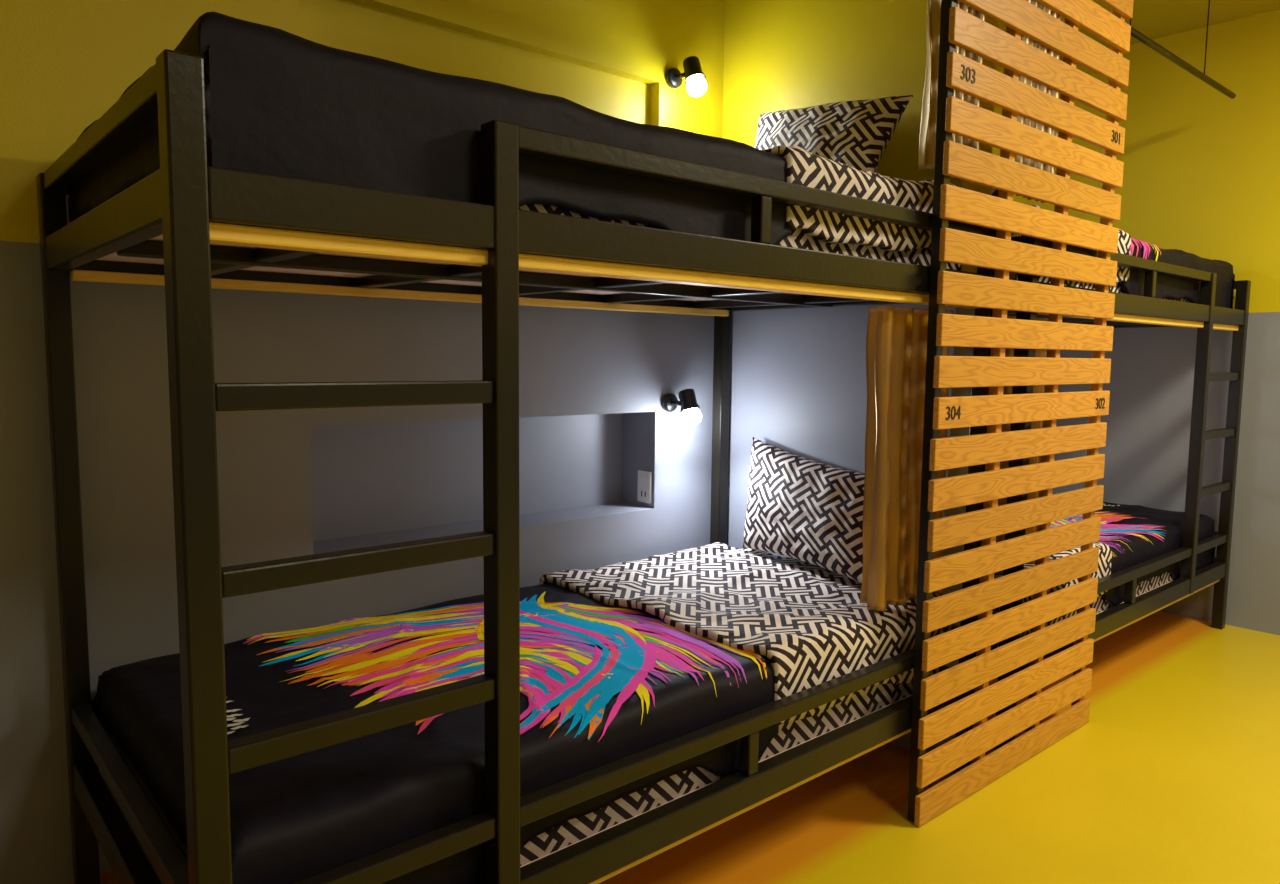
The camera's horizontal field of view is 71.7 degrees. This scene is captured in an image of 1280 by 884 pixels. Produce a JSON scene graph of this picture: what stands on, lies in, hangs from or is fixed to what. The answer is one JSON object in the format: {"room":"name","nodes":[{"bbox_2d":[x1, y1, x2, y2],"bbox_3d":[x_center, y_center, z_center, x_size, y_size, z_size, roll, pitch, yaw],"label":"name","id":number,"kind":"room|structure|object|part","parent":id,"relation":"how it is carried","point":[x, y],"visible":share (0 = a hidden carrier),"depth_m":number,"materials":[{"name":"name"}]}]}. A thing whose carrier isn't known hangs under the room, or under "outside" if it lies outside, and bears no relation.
{"room":"dormitory","nodes":[
{"label":"dormitory","id":0,"kind":"room"},
{"bbox_2d":[0,0,1023,883],"bbox_3d":[-0.366,-0.493,3.231,6.940,3.050,0.300,-4,7,-41],"label":"wall","id":1,"kind":"structure","parent":0,"point":[593,383],"depth_m":2.57,"materials":[{"name":"paint"}]},
{"bbox_2d":[637,470,651,502],"bbox_3d":[0.017,0.177,3.509,0.012,0.124,0.074,-4,7,-41],"label":"electrical outlet","id":2,"kind":"object","parent":1,"relation":"attached to","point":[644,477],"visible":1,"depth_m":3.50,"materials":[{"name":"white plastic"}]},
{"bbox_2d":[662,389,701,425],"bbox_3d":[0.168,-0.136,3.432,0.090,0.144,0.158,-4,7,-41],"label":"wall lamp","id":3,"kind":"object","parent":1,"relation":"attached to","point":[691,416],"visible":1,"depth_m":3.39,"materials":[{"name":"black metal"}]},
{"bbox_2d":[665,56,706,96],"bbox_3d":[0.180,-1.360,3.313,0.090,0.144,0.158,-4,7,-41],"label":"wall lamp","id":4,"kind":"object","parent":1,"relation":"attached to","point":[695,81],"visible":1,"depth_m":3.27,"materials":[{"name":"black metal"}]},
{"bbox_2d":[70,611,1279,883],"bbox_3d":[1.344,1.282,1.416,6.940,0.100,5.550,-4,7,-41],"label":"floor","id":5,"kind":"structure","parent":0,"point":[1172,776],"depth_m":2.69,"materials":[{"name":"yellow paint"}]},
{"bbox_2d":[36,49,995,883],"bbox_3d":[-0.159,0.234,2.465,2.313,1.753,1.166,-4,7,-41],"label":"bunk bed","id":6,"kind":"object","parent":5,"relation":"on","point":[190,228],"visible":0.73,"depth_m":1.64,"materials":[{"name":"paint"}]},
{"bbox_2d":[520,665,943,865],"bbox_3d":[-0.170,0.678,2.517,2.170,0.227,1.017,-4,7,-41],"label":"mattress","id":7,"kind":"object","parent":6,"relation":"on","point":[869,699],"visible":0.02,"depth_m":2.10,"materials":[{"name":"fabric"}]},
{"bbox_2d":[93,542,951,883],"bbox_3d":[-0.180,0.633,2.494,2.178,0.299,1.073,-4,7,-41],"label":"duvet","id":8,"kind":"object","parent":7,"relation":"on","point":[618,661],"visible":0.86,"depth_m":2.09,"materials":[{"name":"black fabric"}]},
{"bbox_2d":[226,591,766,741],"bbox_3d":[-0.433,0.562,2.244,1.250,0.057,1.036,-4,7,-41],"label":"print","id":9,"kind":"object","parent":8,"relation":"attached to","point":[596,666],"depth_m":2.18,"materials":[{"name":"multicoloured fabric"}]},
{"bbox_2d":[743,437,864,582],"bbox_3d":[0.607,0.222,3.144,0.218,0.417,0.766,-3,7,-33],"label":"pillow","id":10,"kind":"object","parent":8,"relation":"on","point":[800,508],"visible":0.87,"depth_m":3.08,"materials":[{"name":"fabric"}]},
{"bbox_2d":[519,204,961,270],"bbox_3d":[-0.157,-0.577,2.396,2.172,0.225,1.019,-4,7,-41],"label":"mattress","id":11,"kind":"object","parent":6,"relation":"on","point":[798,238],"visible":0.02,"depth_m":2.31,"materials":[{"name":"fabric"}]},
{"bbox_2d":[68,11,954,250],"bbox_3d":[-0.165,-0.623,2.374,2.178,0.299,1.071,-4,7,-41],"label":"duvet","id":12,"kind":"object","parent":11,"relation":"on","point":[279,102],"visible":0.68,"depth_m":1.55,"materials":[{"name":"black fabric"}]},
{"bbox_2d":[754,95,912,172],"bbox_3d":[0.582,-1.010,3.000,0.234,0.378,0.718,-3,7,-34],"label":"pillow","id":13,"kind":"object","parent":12,"relation":"on","point":[856,134],"visible":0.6,"depth_m":2.82,"materials":[{"name":"fabric"}]},
{"bbox_2d":[860,306,952,610],"bbox_3d":[0.812,0.042,2.700,0.376,0.888,0.106,-4,7,-41],"label":"curtain","id":14,"kind":"object","parent":6,"relation":"hanging from","point":[896,338],"visible":0.7,"depth_m":2.62,"materials":[{"name":"brown fabric"}]},
{"bbox_2d":[907,0,1133,826],"bbox_3d":[1.246,-0.340,2.825,1.177,2.858,0.050,-4,7,-41],"label":"partition","id":15,"kind":"structure","parent":5,"relation":"on","point":[958,27],"depth_m":2.73,"materials":[{"name":"brown wood"}]},
{"bbox_2d":[946,406,960,419],"bbox_3d":[0.885,-0.082,2.499,0.077,0.038,0.002,-4,7,-41],"label":"number","id":16,"kind":"object","parent":15,"relation":"attached to","point":[948,412],"visible":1,"depth_m":2.50,"materials":[{"name":"black paint"}]},
{"bbox_2d":[961,64,975,83],"bbox_3d":[0.893,-1.000,2.410,0.075,0.038,0.002,-4,7,-41],"label":"number","id":17,"kind":"object","parent":15,"relation":"attached to","point":[963,65],"visible":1,"depth_m":2.41,"materials":[{"name":"black paint"}]},
{"bbox_2d":[1095,398,1104,408],"bbox_3d":[1.641,-0.138,3.158,0.077,0.038,0.002,-4,7,-41],"label":"number","id":18,"kind":"object","parent":15,"relation":"attached to","point":[1101,399],"visible":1,"depth_m":3.16,"materials":[{"name":"black paint"}]},
{"bbox_2d":[1111,130,1119,143],"bbox_3d":[1.648,-1.056,3.067,0.068,0.038,0.002,-4,7,-41],"label":"number","id":19,"kind":"object","parent":15,"relation":"attached to","point":[1113,131],"visible":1,"depth_m":3.06,"materials":[{"name":"black paint"}]},
{"bbox_2d":[990,235,1250,750],"bbox_3d":[1.746,0.096,4.124,2.313,1.753,1.166,-4,7,-41],"label":"bunk bed","id":20,"kind":"object","parent":5,"relation":"on","point":[1130,311],"visible":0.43,"depth_m":4.04,"materials":[{"name":"paint"}]},
{"bbox_2d":[995,316,1047,572],"bbox_3d":[1.368,0.002,3.184,0.376,0.888,0.106,-4,7,-41],"label":"curtain","id":21,"kind":"object","parent":20,"relation":"hanging from","point":[1009,352],"visible":0.12,"depth_m":3.16,"materials":[{"name":"brown fabric"}]},
{"bbox_2d":[991,572,1176,649],"bbox_3d":[1.734,0.539,4.174,2.170,0.227,1.017,-4,7,-41],"label":"mattress","id":22,"kind":"object","parent":20,"relation":"on","point":[1101,604],"visible":0.02,"depth_m":3.71,"materials":[{"name":"fabric"}]},
{"bbox_2d":[994,502,1215,631],"bbox_3d":[1.754,0.492,4.177,2.178,0.299,1.074,-4,7,-41],"label":"duvet","id":23,"kind":"object","parent":22,"relation":"on","point":[1130,535],"visible":0.2,"depth_m":4.03,"materials":[{"name":"black fabric"}]},
{"bbox_2d":[1051,503,1164,551],"bbox_3d":[2.028,0.383,4.387,1.250,0.057,1.036,-4,7,-41],"label":"print","id":24,"kind":"object","parent":23,"relation":"attached to","point":[1123,528],"depth_m":4.11,"materials":[{"name":"multicoloured fabric"}]},
{"bbox_2d":[1009,233,1189,302],"bbox_3d":[1.748,-0.716,4.054,2.172,0.225,1.019,-4,7,-41],"label":"mattress","id":25,"kind":"object","parent":20,"relation":"on","point":[1012,275],"visible":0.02,"depth_m":3.28,"materials":[{"name":"fabric"}]},
{"bbox_2d":[1031,205,1234,308],"bbox_3d":[1.767,-0.763,4.055,2.178,0.299,1.072,-4,7,-41],"label":"duvet","id":26,"kind":"object","parent":25,"relation":"on","point":[1132,280],"visible":0.22,"depth_m":3.85,"materials":[{"name":"black fabric"}]},
{"bbox_2d":[990,187,997,196],"bbox_3d":[1.013,-1.042,3.373,0.724,0.378,0.228,5,7,40],"label":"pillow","id":27,"kind":"object","parent":26,"relation":"on","point":[993,192],"visible":0.02,"depth_m":3.20,"materials":[{"name":"fabric"}]},
{"bbox_2d":[1129,238,1160,260],"bbox_3d":[2.018,-0.772,3.700,0.419,0.148,0.200,-4,7,-41],"label":"print","id":28,"kind":"object","parent":26,"relation":"attached to","point":[1137,248],"depth_m":3.61,"materials":[{"name":"multicoloured fabric"}]},
{"bbox_2d":[722,0,997,752],"bbox_3d":[0.740,-0.488,3.302,0.187,3.050,1.050,-4,7,-41],"label":"wall partition","id":29,"kind":"structure","parent":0,"point":[798,379],"depth_m":3.25,"materials":[{"name":"paint"}]},
{"bbox_2d":[918,0,984,180],"bbox_3d":[0.933,-1.149,2.622,0.286,0.701,0.063,-4,7,-41],"label":"curtain","id":30,"kind":"object","parent":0,"point":[926,159],"depth_m":2.56,"materials":[{"name":"fabric"}]},
{"bbox_2d":[1015,0,1060,202],"bbox_3d":[1.330,-1.178,2.968,0.286,0.701,0.063,-4,7,-41],"label":"curtain","id":31,"kind":"object","parent":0,"point":[1020,159],"depth_m":2.95,"materials":[{"name":"fabric"}]},
{"bbox_2d":[998,0,1279,60],"bbox_3d":[1.377,-1.853,1.115,6.940,0.100,5.550,-4,7,-41],"label":"ceiling","id":32,"kind":"structure","parent":0,"point":[1155,19],"depth_m":4.34,"materials":[{"name":"yellow paint"}]},
{"bbox_2d":[1130,0,1235,98],"bbox_3d":[2.041,-1.805,3.525,2.120,0.443,0.026,-4,7,-41],"label":"curtain rod","id":33,"kind":"object","parent":32,"relation":"hanging from","point":[1136,34],"visible":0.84,"depth_m":3.80,"materials":[{"name":"black metal"}]},
{"bbox_3d":[2.041,-1.805,3.525,2.120,0.443,0.026,-4,7,-41],"label":"rod","id":34,"kind":"part","parent":33,"relation":"part of","materials":[{"name":"paint"}]},
{"bbox_2d":[1024,9,1279,634],"bbox_3d":[4.002,-0.466,3.432,0.100,3.050,5.150,-4,7,-41],"label":"wall","id":35,"kind":"structure","parent":0,"point":[1201,169],"depth_m":4.55,"materials":[{"name":"paint"}]}
]}

